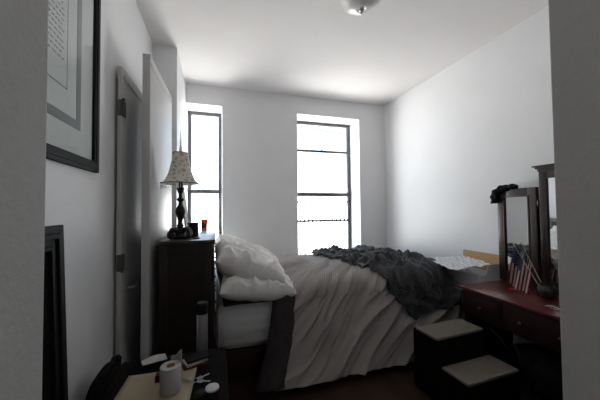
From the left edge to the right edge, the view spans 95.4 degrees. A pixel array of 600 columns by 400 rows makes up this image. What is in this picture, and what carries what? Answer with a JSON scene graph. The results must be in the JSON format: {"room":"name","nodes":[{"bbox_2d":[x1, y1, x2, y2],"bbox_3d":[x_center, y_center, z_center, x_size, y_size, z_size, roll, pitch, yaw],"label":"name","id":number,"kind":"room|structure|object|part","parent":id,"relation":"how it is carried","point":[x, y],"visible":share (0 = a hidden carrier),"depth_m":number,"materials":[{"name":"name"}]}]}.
{"room":"bedroom","nodes":[
{"label":"bedroom","id":0,"kind":"room"},
{"bbox_2d":[45,0,152,399],"bbox_3d":[-1.281,-0.057,1.968,0.120,2.953,3.610,0,-2,-17],"label":"wall","id":1,"kind":"structure","parent":0,"point":[82,201],"depth_m":1.42,"materials":[{"name":"paint"}]},
{"bbox_2d":[46,0,100,172],"bbox_3d":[-0.909,-0.690,1.005,0.026,1.085,0.812,0,-2,-17],"label":"framed document","id":2,"kind":"object","parent":1,"relation":"attached to","point":[74,26],"visible":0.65,"depth_m":1.17,"materials":[{"name":"white paper"}]},
{"bbox_2d":[115,66,141,363],"bbox_3d":[-1.182,0.303,2.046,0.083,2.213,0.880,0,-2,-17],"label":"door","id":3,"kind":"structure","parent":1,"relation":"in","point":[129,110],"depth_m":1.77,"materials":[{"name":"paint"}]},
{"bbox_3d":[-1.076,0.554,1.750,0.054,0.040,0.080,0,-2,-17],"label":"handle","id":4,"kind":"part","parent":3,"relation":"part of","materials":[{"name":"metal"}]},
{"bbox_2d":[140,53,171,359],"bbox_3d":[-1.047,0.246,2.029,0.050,2.323,0.696,0,-2,-15],"label":"door","id":5,"kind":"structure","parent":1,"relation":"in","point":[156,98],"depth_m":1.77,"materials":[{"name":"paint"}]},
{"bbox_2d":[153,44,185,227],"bbox_3d":[-1.427,-0.025,3.017,0.217,2.953,0.800,0,-2,-17],"label":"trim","id":6,"kind":"structure","parent":1,"relation":"attached to","point":[166,59],"depth_m":2.69,"materials":[{"name":"paint"}]},
{"bbox_2d":[185,83,386,310],"bbox_3d":[-0.201,-0.009,3.999,3.137,2.953,0.360,0,-2,-17],"label":"wall","id":7,"kind":"structure","parent":0,"point":[260,157],"depth_m":3.79,"materials":[{"name":"paint"}]},
{"bbox_2d":[188,111,221,260],"bbox_3d":[-1.322,-0.167,3.801,0.445,2.120,0.070,0,-2,-17],"label":"window","id":8,"kind":"structure","parent":7,"relation":"in","point":[190,113],"depth_m":3.82,"materials":[{"name":"metal"}]},
{"bbox_3d":[-1.315,-0.118,3.781,0.363,0.055,0.030,0,-2,-17],"label":"sash rail","id":9,"kind":"part","parent":8,"relation":"part of","materials":[{"name":"metal"}]},
{"bbox_2d":[297,121,351,254],"bbox_3d":[0.351,-0.167,4.310,0.989,2.115,0.080,0,-2,-17],"label":"window","id":10,"kind":"structure","parent":7,"relation":"in","point":[347,194],"depth_m":4.38,"materials":[{"name":"metal"}]},
{"bbox_3d":[0.346,-0.764,4.322,0.887,0.038,0.030,0,-2,-17],"label":"sash rail","id":11,"kind":"part","parent":10,"relation":"part of","materials":[{"name":"metal"}]},
{"bbox_3d":[0.357,0.325,4.291,0.887,0.036,0.030,0,-2,-17],"label":"sash rail","id":12,"kind":"part","parent":10,"relation":"part of","materials":[{"name":"metal"}]},
{"bbox_3d":[0.357,0.032,4.290,0.887,0.026,0.030,0,-2,-17],"label":"sash rail","id":13,"kind":"part","parent":10,"relation":"part of","materials":[{"name":"wood"}]},
{"bbox_3d":[0.359,-0.085,4.283,0.887,0.062,0.030,0,-2,-17],"label":"sash rail","id":14,"kind":"part","parent":10,"relation":"part of","materials":[{"name":"metal"}]},
{"bbox_3d":[0.465,1.214,4.792,1.700,0.060,0.840,0,-2,-17],"label":"trim","id":15,"kind":"structure","parent":7,"relation":"attached to","visible":0},
{"bbox_2d":[298,204,346,253],"bbox_3d":[0.380,0.634,5.067,1.500,1.118,0.040,0,-2,-17],"label":"balcony railing","id":16,"kind":"object","parent":15,"relation":"on","point":[298,204],"visible":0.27,"depth_m":5.07,"materials":[{"name":"metal"}]},
{"bbox_3d":[0.375,0.087,5.083,1.500,0.023,0.040,0,-2,-17],"label":"handrail","id":17,"kind":"part","parent":16,"relation":"part of","materials":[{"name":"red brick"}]},
{"bbox_2d":[0,0,599,399],"bbox_3d":[0.830,-0.116,0.640,3.377,2.953,0.170,0,-2,-17],"label":"wall","id":18,"kind":"structure","parent":0,"point":[574,25],"depth_m":0.36,"materials":[{"name":"paint"}]},
{"bbox_2d":[136,0,547,105],"bbox_3d":[0.325,-1.615,1.439,3.870,0.100,5.660,0,-2,-17],"label":"ceiling","id":19,"kind":"structure","parent":0,"point":[304,48],"depth_m":2.60,"materials":[{"name":"paint"}]},
{"bbox_2d":[339,0,380,15],"bbox_3d":[0.446,-1.449,1.983,0.336,0.203,0.336,0,-2,-17],"label":"ceiling light","id":20,"kind":"object","parent":19,"relation":"attached to","point":[353,7],"visible":1,"depth_m":1.97,"materials":[{"name":"glass"}]},
{"bbox_2d":[215,315,546,399],"bbox_3d":[0.356,1.436,1.351,3.870,0.100,5.660,0,-2,-17],"label":"floor","id":21,"kind":"structure","parent":0,"point":[394,382],"depth_m":2.02,"materials":[{"name":"brown wood"}]},
{"bbox_2d":[42,225,67,399],"bbox_3d":[-0.794,0.732,0.728,0.066,1.294,0.662,0,-2,-17],"label":"frame","id":22,"kind":"object","parent":21,"relation":"on","point":[54,363],"visible":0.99,"depth_m":0.97,"materials":[{"name":"black paint"}]},
{"bbox_3d":[-0.801,0.733,0.726,0.045,1.134,0.502,0,-2,-17],"label":"panel","id":23,"kind":"part","parent":22,"relation":"part of","materials":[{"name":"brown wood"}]},
{"bbox_2d":[85,355,121,399],"bbox_3d":[-0.892,1.070,1.264,0.170,0.648,0.430,0,-2,-17],"label":"bag","id":24,"kind":"object","parent":21,"relation":"on","point":[100,384],"visible":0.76,"depth_m":1.20,"materials":[{"name":"fabric"}]},
{"bbox_2d":[101,347,228,399],"bbox_3d":[-0.501,1.060,1.016,0.455,0.650,0.620,0,-2,-17],"label":"side table","id":25,"kind":"object","parent":21,"relation":"on","point":[216,366],"visible":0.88,"depth_m":1.17,"materials":[{"name":"brown wood"}]},
{"bbox_2d":[141,353,166,365],"bbox_3d":[-0.662,0.723,1.239,0.100,0.012,0.050,1,-2,-37],"label":"note","id":26,"kind":"object","parent":25,"relation":"on","point":[159,357],"visible":1,"depth_m":1.24,"materials":[{"name":"white paper"}]},
{"bbox_2d":[114,367,196,399],"bbox_3d":[-0.550,0.732,1.027,0.270,0.004,0.300,0,-2,-14],"label":"manila envelope","id":27,"kind":"object","parent":25,"relation":"on","point":[142,386],"visible":0.66,"depth_m":1.06,"materials":[{"name":"paper"}]},
{"bbox_2d":[155,372,159,382],"bbox_3d":[-0.576,0.720,1.108,0.020,0.028,0.030,0,-2,-17],"label":"matchbox","id":28,"kind":"object","parent":27,"relation":"on","point":[157,376],"visible":0.66,"depth_m":1.09},
{"bbox_2d":[160,349,181,396],"bbox_3d":[-0.494,0.661,1.053,0.075,0.137,0.089,-1,-2,14],"label":"paper roll","id":29,"kind":"object","parent":27,"relation":"on","point":[170,371],"visible":1,"depth_m":1.02,"materials":[{"name":"white paper"}]},
{"bbox_2d":[182,361,206,370],"bbox_3d":[-0.475,0.735,1.228,0.100,0.012,0.070,0,-2,-31],"label":"booklet","id":30,"kind":"object","parent":25,"relation":"on","point":[204,363],"visible":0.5,"depth_m":1.20,"materials":[{"name":"red paper"}]},
{"bbox_2d":[182,358,207,367],"bbox_3d":[-0.474,0.723,1.234,0.095,0.012,0.065,1,-2,-43],"label":"booklet","id":31,"kind":"object","parent":30,"relation":"on","point":[206,359],"visible":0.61,"depth_m":1.21,"materials":[{"name":"white paper"}]},
{"bbox_2d":[184,350,208,363],"bbox_3d":[-0.468,0.711,1.236,0.095,0.012,0.060,1,-2,-37],"label":"wallet","id":32,"kind":"object","parent":31,"relation":"on","point":[203,354],"visible":1,"depth_m":1.23,"materials":[{"name":"black leather"}]},
{"bbox_2d":[182,373,210,382],"bbox_3d":[-0.426,0.729,1.109,0.118,0.008,0.058,0,-2,-17],"label":"keys","id":33,"kind":"object","parent":25,"relation":"on","point":[200,380],"visible":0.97,"depth_m":1.11,"materials":[{"name":"metal"}]},
{"bbox_2d":[194,389,205,399],"bbox_3d":[-0.364,0.717,1.001,0.044,0.031,0.044,0,-2,-17],"label":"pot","id":34,"kind":"object","parent":25,"relation":"on","point":[200,394],"visible":1,"depth_m":0.99,"materials":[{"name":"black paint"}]},
{"bbox_2d":[196,300,207,352],"bbox_3d":[-0.475,0.620,1.326,0.054,0.247,0.054,0,-2,-17],"label":"bottle","id":35,"kind":"object","parent":25,"relation":"on","point":[201,306],"visible":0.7,"depth_m":1.30,"materials":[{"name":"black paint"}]},
{"bbox_2d":[205,383,218,399],"bbox_3d":[-0.327,0.713,1.018,0.051,0.040,0.051,0,-2,-17],"label":"jar","id":36,"kind":"object","parent":25,"relation":"on","point":[212,389],"visible":0.99,"depth_m":1.00,"materials":[{"name":"black paint"}]},
{"bbox_3d":[-0.327,0.699,1.018,0.051,0.011,0.051,0,-2,-17],"label":"lid","id":37,"kind":"part","parent":36,"relation":"part of","materials":[{"name":"white plastic"}]},
{"bbox_2d":[156,227,215,355],"bbox_3d":[-0.911,0.855,2.351,0.360,1.145,1.260,0,-2,-17],"label":"dresser","id":38,"kind":"object","parent":21,"relation":"on","point":[186,268],"visible":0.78,"depth_m":1.77,"materials":[{"name":"brown wood"}]},
{"bbox_2d":[160,132,199,238],"bbox_3d":[-0.840,-0.106,1.917,0.253,0.750,0.252,0,-2,-17],"label":"table lamp","id":39,"kind":"object","parent":38,"relation":"on","point":[180,174],"visible":1,"depth_m":1.87,"materials":[{"name":"brown metal"}]},
{"bbox_3d":[-0.839,-0.024,1.915,0.104,0.585,0.104,0,-2,-17],"label":"stem","id":40,"kind":"part","parent":39,"relation":"part of","materials":[{"name":"brown metal"}]},
{"bbox_3d":[-0.841,-0.222,1.921,0.246,0.216,0.246,0,-2,-17],"label":"lamp shade","id":41,"kind":"part","parent":39,"relation":"part of","materials":[{"name":"beige fabric"}]},
{"bbox_2d":[187,222,198,235],"bbox_3d":[-0.812,0.220,2.072,0.083,0.106,0.083,0,-2,-17],"label":"tin","id":42,"kind":"object","parent":38,"relation":"on","point":[193,225],"visible":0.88,"depth_m":2.04,"materials":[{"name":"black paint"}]},
{"bbox_3d":[-0.812,0.178,2.074,0.083,0.022,0.083,0,-2,-17],"label":"lid","id":43,"kind":"part","parent":42,"relation":"part of","materials":[{"name":"brown metal"}]},
{"bbox_2d":[201,219,207,228],"bbox_3d":[-0.988,0.246,2.818,0.070,0.100,0.070,0,-2,-17],"label":"glass","id":44,"kind":"object","parent":38,"relation":"on","point":[204,222],"visible":1,"depth_m":2.79,"materials":[{"name":"red glass"}]},
{"bbox_3d":[-0.674,0.425,2.121,0.014,0.190,0.575,0,-2,-17],"label":"drawer","id":45,"kind":"part","parent":38,"relation":"part of","materials":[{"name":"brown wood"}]},
{"bbox_3d":[-0.672,0.627,2.115,0.014,0.190,0.575,0,-2,-17],"label":"drawer","id":46,"kind":"part","parent":38,"relation":"part of","materials":[{"name":"brown wood"}]},
{"bbox_3d":[-0.670,0.829,2.110,0.014,0.190,0.575,0,-2,-17],"label":"drawer","id":47,"kind":"part","parent":38,"relation":"part of","materials":[{"name":"brown wood"}]},
{"bbox_3d":[-0.668,1.031,2.104,0.014,0.190,0.575,0,-2,-17],"label":"drawer","id":48,"kind":"part","parent":38,"relation":"part of","materials":[{"name":"brown wood"}]},
{"bbox_2d":[216,272,272,379],"bbox_3d":[0.168,1.120,3.036,2.100,0.633,1.568,0,-2,-17],"label":"bed","id":49,"kind":"object","parent":21,"relation":"on","point":[243,329],"visible":0.25,"depth_m":2.10,"materials":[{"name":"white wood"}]},
{"bbox_3d":[-0.269,1.231,2.174,0.660,0.140,0.016,0,-2,-17],"label":"drawer","id":50,"kind":"part","parent":49,"relation":"part of","materials":[{"name":"brown wood"}]},
{"bbox_2d":[223,254,463,393],"bbox_3d":[0.294,1.006,2.946,2.208,0.772,1.791,0,-2,-17],"label":"comforter","id":51,"kind":"object","parent":49,"relation":"on","point":[343,319],"visible":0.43,"depth_m":2.18,"materials":[{"name":"white fabric"}]},
{"bbox_2d":[216,270,296,301],"bbox_3d":[-0.409,0.676,2.338,0.596,0.277,0.717,0,-2,-17],"label":"pillow","id":52,"kind":"object","parent":51,"relation":"on","point":[235,288],"visible":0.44,"depth_m":2.04,"materials":[{"name":"fabric"}]},
{"bbox_2d":[215,238,284,282],"bbox_3d":[-0.462,0.523,2.374,0.541,0.383,0.730,0,-2,-17],"label":"pillow","id":53,"kind":"object","parent":52,"relation":"on","point":[241,258],"visible":0.86,"depth_m":2.08,"materials":[{"name":"fabric"}]},
{"bbox_2d":[310,244,462,319],"bbox_3d":[0.889,0.829,3.166,1.126,0.600,1.709,0,-2,-20],"label":"blanket","id":54,"kind":"object","parent":51,"relation":"on","point":[420,284],"visible":0.98,"depth_m":2.50,"materials":[{"name":"grey fabric"}]},
{"bbox_3d":[-0.675,0.685,3.120,0.518,0.241,0.635,0,-2,-17],"label":"pillow","id":55,"kind":"object","parent":49,"relation":"on","visible":0},
{"bbox_2d":[215,234,239,244],"bbox_3d":[-0.724,0.561,3.130,0.471,0.333,0.620,0,-2,-20],"label":"pillow","id":56,"kind":"object","parent":55,"relation":"on","point":[222,236],"visible":0.13,"depth_m":3.08,"materials":[{"name":"fabric"}]},
{"bbox_2d":[413,319,520,399],"bbox_3d":[1.146,1.170,1.926,0.450,0.450,0.470,0,-2,-20],"label":"steps","id":57,"kind":"structure","parent":21,"relation":"on","point":[451,362],"depth_m":1.88,"materials":[{"name":"brown wood"}]},
{"bbox_2d":[447,249,501,319],"bbox_3d":[1.627,0.965,2.643,0.407,0.890,0.453,0,-2,-17],"label":"cardboard box","id":58,"kind":"object","parent":21,"relation":"on","point":[474,274],"visible":0.25,"depth_m":2.61,"materials":[{"name":"grey cardboard"}]},
{"bbox_2d":[433,255,489,269],"bbox_3d":[1.531,0.603,2.648,0.421,0.072,0.380,0,-2,-17],"label":"sheet","id":59,"kind":"object","parent":58,"relation":"in","point":[459,262],"visible":0.97,"depth_m":2.61,"materials":[{"name":"white fabric"}]},
{"bbox_2d":[457,280,560,358],"bbox_3d":[1.780,1.040,1.785,0.591,0.688,1.230,0,-2,-17],"label":"vanity","id":60,"kind":"object","parent":21,"relation":"on","point":[492,304],"visible":0.64,"depth_m":1.98,"materials":[{"name":"brown wood"}]},
{"bbox_3d":[1.391,1.167,2.244,0.052,0.470,0.052,0,-2,-17],"label":"leg","id":61,"kind":"part","parent":60,"relation":"part of","materials":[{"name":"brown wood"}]},
{"bbox_3d":[1.401,0.834,2.112,0.017,0.180,0.315,0,-2,-17],"label":"drawer","id":62,"kind":"part","parent":60,"relation":"part of","materials":[{"name":"brown wood"}]},
{"bbox_3d":[1.620,1.153,2.334,0.515,0.438,0.016,0,-2,-17],"label":"panel","id":63,"kind":"part","parent":60,"relation":"part of","materials":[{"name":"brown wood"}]},
{"bbox_3d":[1.835,1.166,2.381,0.052,0.470,0.052,0,-2,-17],"label":"leg","id":64,"kind":"part","parent":60,"relation":"part of","materials":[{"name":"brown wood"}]},
{"bbox_2d":[510,288,537,293],"bbox_3d":[1.698,0.693,2.072,0.167,0.028,0.029,-2,-2,39],"label":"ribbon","id":65,"kind":"object","parent":60,"relation":"on","point":[511,289],"visible":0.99,"depth_m":2.08,"materials":[{"name":"red fabric"}]},
{"bbox_2d":[490,163,558,290],"bbox_3d":[1.953,0.211,1.901,0.113,0.970,1.294,0,-2,-17],"label":"mirror","id":66,"kind":"object","parent":60,"relation":"on","point":[519,218],"depth_m":2.17,"materials":[{"name":"brown wood"}]},
{"bbox_3d":[1.808,-0.054,2.417,0.087,0.171,0.240,0,-2,-17],"label":"knit cap","id":67,"kind":"part","parent":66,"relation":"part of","materials":[{"name":"black fabric"}]},
{"bbox_3d":[1.839,0.296,2.307,0.006,0.657,0.219,0,-2,-9],"label":"wing glass","id":68,"kind":"part","parent":66,"relation":"part of","materials":[{"name":"silver mirror"}]},
{"bbox_3d":[1.840,0.305,2.307,0.033,0.808,0.351,0,-2,-9],"label":"wing frame","id":69,"kind":"part","parent":66,"relation":"part of","materials":[{"name":"brown wood"}]},
{"bbox_3d":[1.944,0.210,1.864,0.074,0.970,0.581,0,-2,-17],"label":"frame","id":70,"kind":"part","parent":66,"relation":"part of","materials":[{"name":"brown wood"}]},
{"bbox_3d":[1.950,0.216,1.866,0.006,0.789,0.427,0,-2,-17],"label":"glass","id":71,"kind":"part","parent":66,"relation":"part of","materials":[{"name":"silver mirror"}]},
{"bbox_3d":[1.521,0.822,1.723,0.017,0.180,0.470,0,-2,-17],"label":"drawer","id":72,"kind":"part","parent":60,"relation":"part of","materials":[{"name":"brown wood"}]},
{"bbox_2d":[535,282,558,298],"bbox_3d":[1.778,0.653,1.964,0.113,0.096,0.114,-1,-2,26],"label":"pot","id":73,"kind":"object","parent":60,"relation":"on","point":[545,290],"visible":0.97,"depth_m":1.93,"materials":[{"name":"grey ceramic"}]},
{"bbox_2d":[508,243,538,293],"bbox_3d":[1.711,0.543,2.085,0.036,0.417,0.238,0,-2,-17],"label":"flag","id":74,"kind":"object","parent":73,"relation":"in","point":[520,276],"visible":0.98,"depth_m":2.11,"materials":[{"name":"multicoloured fabric"}]},
{"bbox_2d":[519,240,540,281],"bbox_3d":[1.751,0.496,2.076,0.036,0.365,0.203,0,-2,-11],"label":"flag","id":75,"kind":"object","parent":73,"relation":"in","point":[522,252],"visible":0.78,"depth_m":2.11,"materials":[{"name":"fabric"}]},
{"bbox_2d":[545,305,559,310],"bbox_3d":[1.611,0.685,1.741,0.033,0.018,0.074,1,-2,-37],"label":"hair clip","id":76,"kind":"object","parent":60,"relation":"on","point":[550,306],"visible":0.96,"depth_m":1.74,"materials":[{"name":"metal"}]},
{"bbox_2d":[384,6,553,343],"bbox_3d":[1.832,-0.060,2.924,0.120,2.953,3.610,0,-2,-17],"label":"wall","id":77,"kind":"structure","parent":0,"point":[480,124],"depth_m":2.88,"materials":[{"name":"paint"}]}
]}

